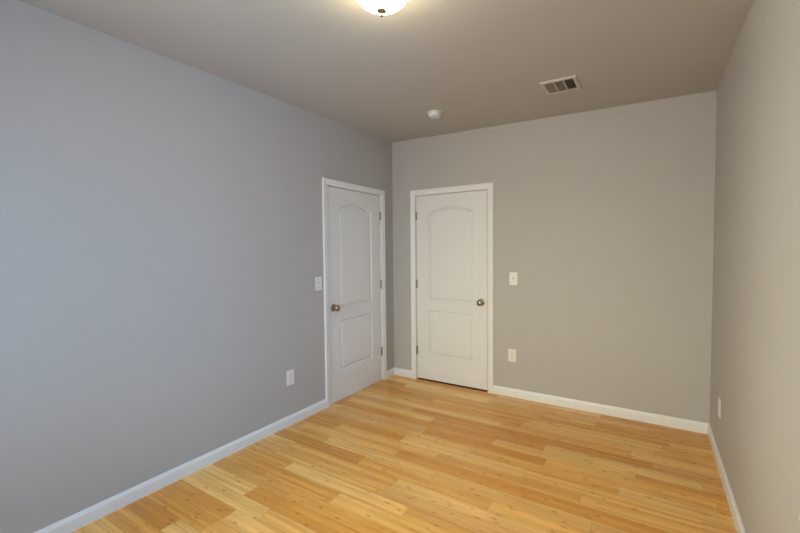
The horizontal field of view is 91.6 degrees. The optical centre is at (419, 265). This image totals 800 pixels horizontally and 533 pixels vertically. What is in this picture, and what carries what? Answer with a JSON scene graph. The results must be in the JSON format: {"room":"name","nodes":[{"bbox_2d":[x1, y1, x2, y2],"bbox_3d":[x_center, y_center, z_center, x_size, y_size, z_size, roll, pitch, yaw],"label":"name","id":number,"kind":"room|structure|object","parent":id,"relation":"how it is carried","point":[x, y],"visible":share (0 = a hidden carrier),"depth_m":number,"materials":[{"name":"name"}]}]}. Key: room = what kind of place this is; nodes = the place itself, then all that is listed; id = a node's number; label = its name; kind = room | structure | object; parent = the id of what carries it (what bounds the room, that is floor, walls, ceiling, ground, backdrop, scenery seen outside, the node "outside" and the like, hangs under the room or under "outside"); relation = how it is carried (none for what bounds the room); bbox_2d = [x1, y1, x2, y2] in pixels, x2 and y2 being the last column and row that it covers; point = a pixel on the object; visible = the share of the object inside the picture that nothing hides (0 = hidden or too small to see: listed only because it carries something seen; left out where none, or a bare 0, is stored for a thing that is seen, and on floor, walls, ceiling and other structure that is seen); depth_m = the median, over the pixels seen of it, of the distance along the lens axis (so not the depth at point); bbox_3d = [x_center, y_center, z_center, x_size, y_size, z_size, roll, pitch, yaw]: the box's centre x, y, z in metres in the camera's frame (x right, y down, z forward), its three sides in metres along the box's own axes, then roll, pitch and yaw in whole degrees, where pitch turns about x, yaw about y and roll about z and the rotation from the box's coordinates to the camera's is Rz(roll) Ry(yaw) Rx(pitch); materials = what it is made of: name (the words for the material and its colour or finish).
{"room":"empty bedroom","nodes":[
{"label":"empty bedroom","id":0,"kind":"room"},
{"bbox_2d":[0,0,393,532],"bbox_3d":[-1.526,-0.020,2.545,0.120,2.733,4.550,1,3,31],"label":"wall","id":1,"kind":"structure","parent":0,"point":[161,217],"depth_m":2.26,"materials":[{"name":"grey paint"}]},
{"bbox_2d":[34,399,326,532],"bbox_3d":[-1.742,1.325,2.087,0.014,0.082,3.445,1,3,31],"label":"baseboard","id":2,"kind":"structure","parent":1,"relation":"attached to","point":[80,519],"depth_m":2.40,"materials":[{"name":"white paint"}]},
{"bbox_2d":[286,369,293,385],"bbox_3d":[-1.069,0.924,3.210,0.008,0.124,0.079,1,3,31],"label":"wall outlet","id":3,"kind":"object","parent":1,"relation":"attached to","point":[289,374],"visible":1,"depth_m":3.21,"materials":[{"name":"white plastic"}]},
{"bbox_2d":[315,276,321,290],"bbox_3d":[-0.898,0.160,3.465,0.020,0.124,0.079,1,3,31],"label":"light switch","id":4,"kind":"object","parent":1,"relation":"attached to","point":[318,280],"visible":1,"depth_m":3.46,"materials":[{"name":"white plastic"}]},
{"bbox_2d":[322,177,386,407],"bbox_3d":[-0.677,0.237,3.956,0.138,2.098,0.933,1,3,31],"label":"door frame","id":5,"kind":"structure","parent":1,"relation":"attached to","point":[326,182],"depth_m":3.60,"materials":[{"name":"white paint"}]},
{"bbox_2d":[328,186,382,403],"bbox_3d":[-0.616,0.270,3.930,0.108,2.028,0.813,1,3,31],"label":"door","id":6,"kind":"structure","parent":1,"relation":"in","point":[355,282],"depth_m":3.89,"materials":[{"name":"white paint"}]},
{"bbox_2d":[18,0,752,142],"bbox_3d":[-0.217,-1.371,1.705,3.194,0.250,4.790,1,3,31],"label":"ceiling","id":7,"kind":"structure","parent":0,"point":[479,63],"depth_m":2.30,"materials":[{"name":"paint"}]},
{"bbox_2d":[357,0,406,16],"bbox_3d":[-0.168,-1.171,1.699,0.280,0.163,0.280,1,3,31],"label":"ceiling light","id":8,"kind":"object","parent":7,"relation":"attached to","point":[381,7],"visible":1,"depth_m":1.70,"materials":[{"name":"white glass"}]},
{"bbox_2d":[427,110,442,119],"bbox_3d":[0.131,-1.316,3.399,0.134,0.052,0.134,1,3,31],"label":"smoke detector","id":9,"kind":"object","parent":7,"relation":"attached to","point":[433,114],"visible":1,"depth_m":3.36,"materials":[{"name":"white plastic"}]},
{"bbox_2d":[539,75,581,94],"bbox_3d":[1.022,-1.305,2.817,0.248,0.015,0.240,1,3,31],"label":"ceiling vent","id":10,"kind":"object","parent":7,"relation":"in","point":[569,83],"visible":1,"depth_m":2.80,"materials":[{"name":"white metal"}]},
{"bbox_2d":[71,375,736,532],"bbox_3d":[-0.317,1.378,2.289,3.894,0.060,5.490,1,3,31],"label":"floor","id":11,"kind":"structure","parent":0,"point":[396,454],"depth_m":2.46,"materials":[{"name":"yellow wood"}]},
{"bbox_2d":[417,378,486,391],"bbox_3d":[0.352,1.269,4.187,0.831,0.003,0.101,1,3,31],"label":"threshold","id":12,"kind":"object","parent":11,"relation":"on","point":[417,378],"visible":0.36,"depth_m":4.15,"materials":[{"name":"brown"}]},
{"bbox_2d":[392,90,716,423],"bbox_3d":[0.991,-0.086,3.759,3.194,2.733,0.120,1,3,31],"label":"wall","id":13,"kind":"structure","parent":0,"point":[604,218],"depth_m":3.36,"materials":[{"name":"grey paint"}]},
{"bbox_2d":[387,367,411,377],"bbox_3d":[-0.236,1.226,4.379,0.247,0.082,0.172,1,3,31],"label":"baseboard","id":14,"kind":"structure","parent":13,"relation":"attached to","point":[394,371],"depth_m":4.43,"materials":[{"name":"white paint"}]},
{"bbox_2d":[415,190,486,389],"bbox_3d":[0.307,0.250,4.095,0.844,2.016,0.108,1,3,31],"label":"door","id":15,"kind":"structure","parent":13,"relation":"in","point":[451,281],"depth_m":4.10,"materials":[{"name":"white paint"}]},
{"bbox_2d":[410,182,493,393],"bbox_3d":[0.346,0.222,4.148,0.963,2.098,0.138,1,3,31],"label":"door frame","id":16,"kind":"structure","parent":13,"relation":"attached to","point":[489,187],"depth_m":3.92,"materials":[{"name":"white paint"}]},
{"bbox_2d":[508,349,515,361],"bbox_3d":[0.897,0.873,3.782,0.079,0.124,0.008,1,3,31],"label":"wall outlet","id":17,"kind":"object","parent":13,"relation":"attached to","point":[511,352],"visible":1,"depth_m":3.78,"materials":[{"name":"white plastic"}]},
{"bbox_2d":[509,272,517,284],"bbox_3d":[0.899,0.125,3.742,0.079,0.124,0.020,1,3,31],"label":"light switch","id":18,"kind":"object","parent":13,"relation":"attached to","point":[513,276],"visible":1,"depth_m":3.74,"materials":[{"name":"white plastic"}]},
{"bbox_2d":[710,0,799,532],"bbox_3d":[1.113,0.019,0.969,0.120,2.733,4.550,1,3,31],"label":"wall","id":19,"kind":"structure","parent":0,"point":[755,344],"depth_m":1.66,"materials":[{"name":"grey paint"}]},
{"bbox_2d":[493,385,745,532],"bbox_3d":[0.323,1.332,1.497,1.744,0.082,4.550,1,3,31],"label":"baseboard","id":20,"kind":"structure","parent":19,"relation":"attached to","point":[684,424],"depth_m":3.21,"materials":[{"name":"white paint"}]},
{"bbox_2d":[718,396,720,417],"bbox_3d":[1.986,0.939,2.578,0.008,0.124,0.079,1,3,31],"label":"wall outlet","id":21,"kind":"object","parent":19,"relation":"attached to","point":[719,399],"visible":1,"depth_m":2.55,"materials":[{"name":"white plastic"}]}
]}

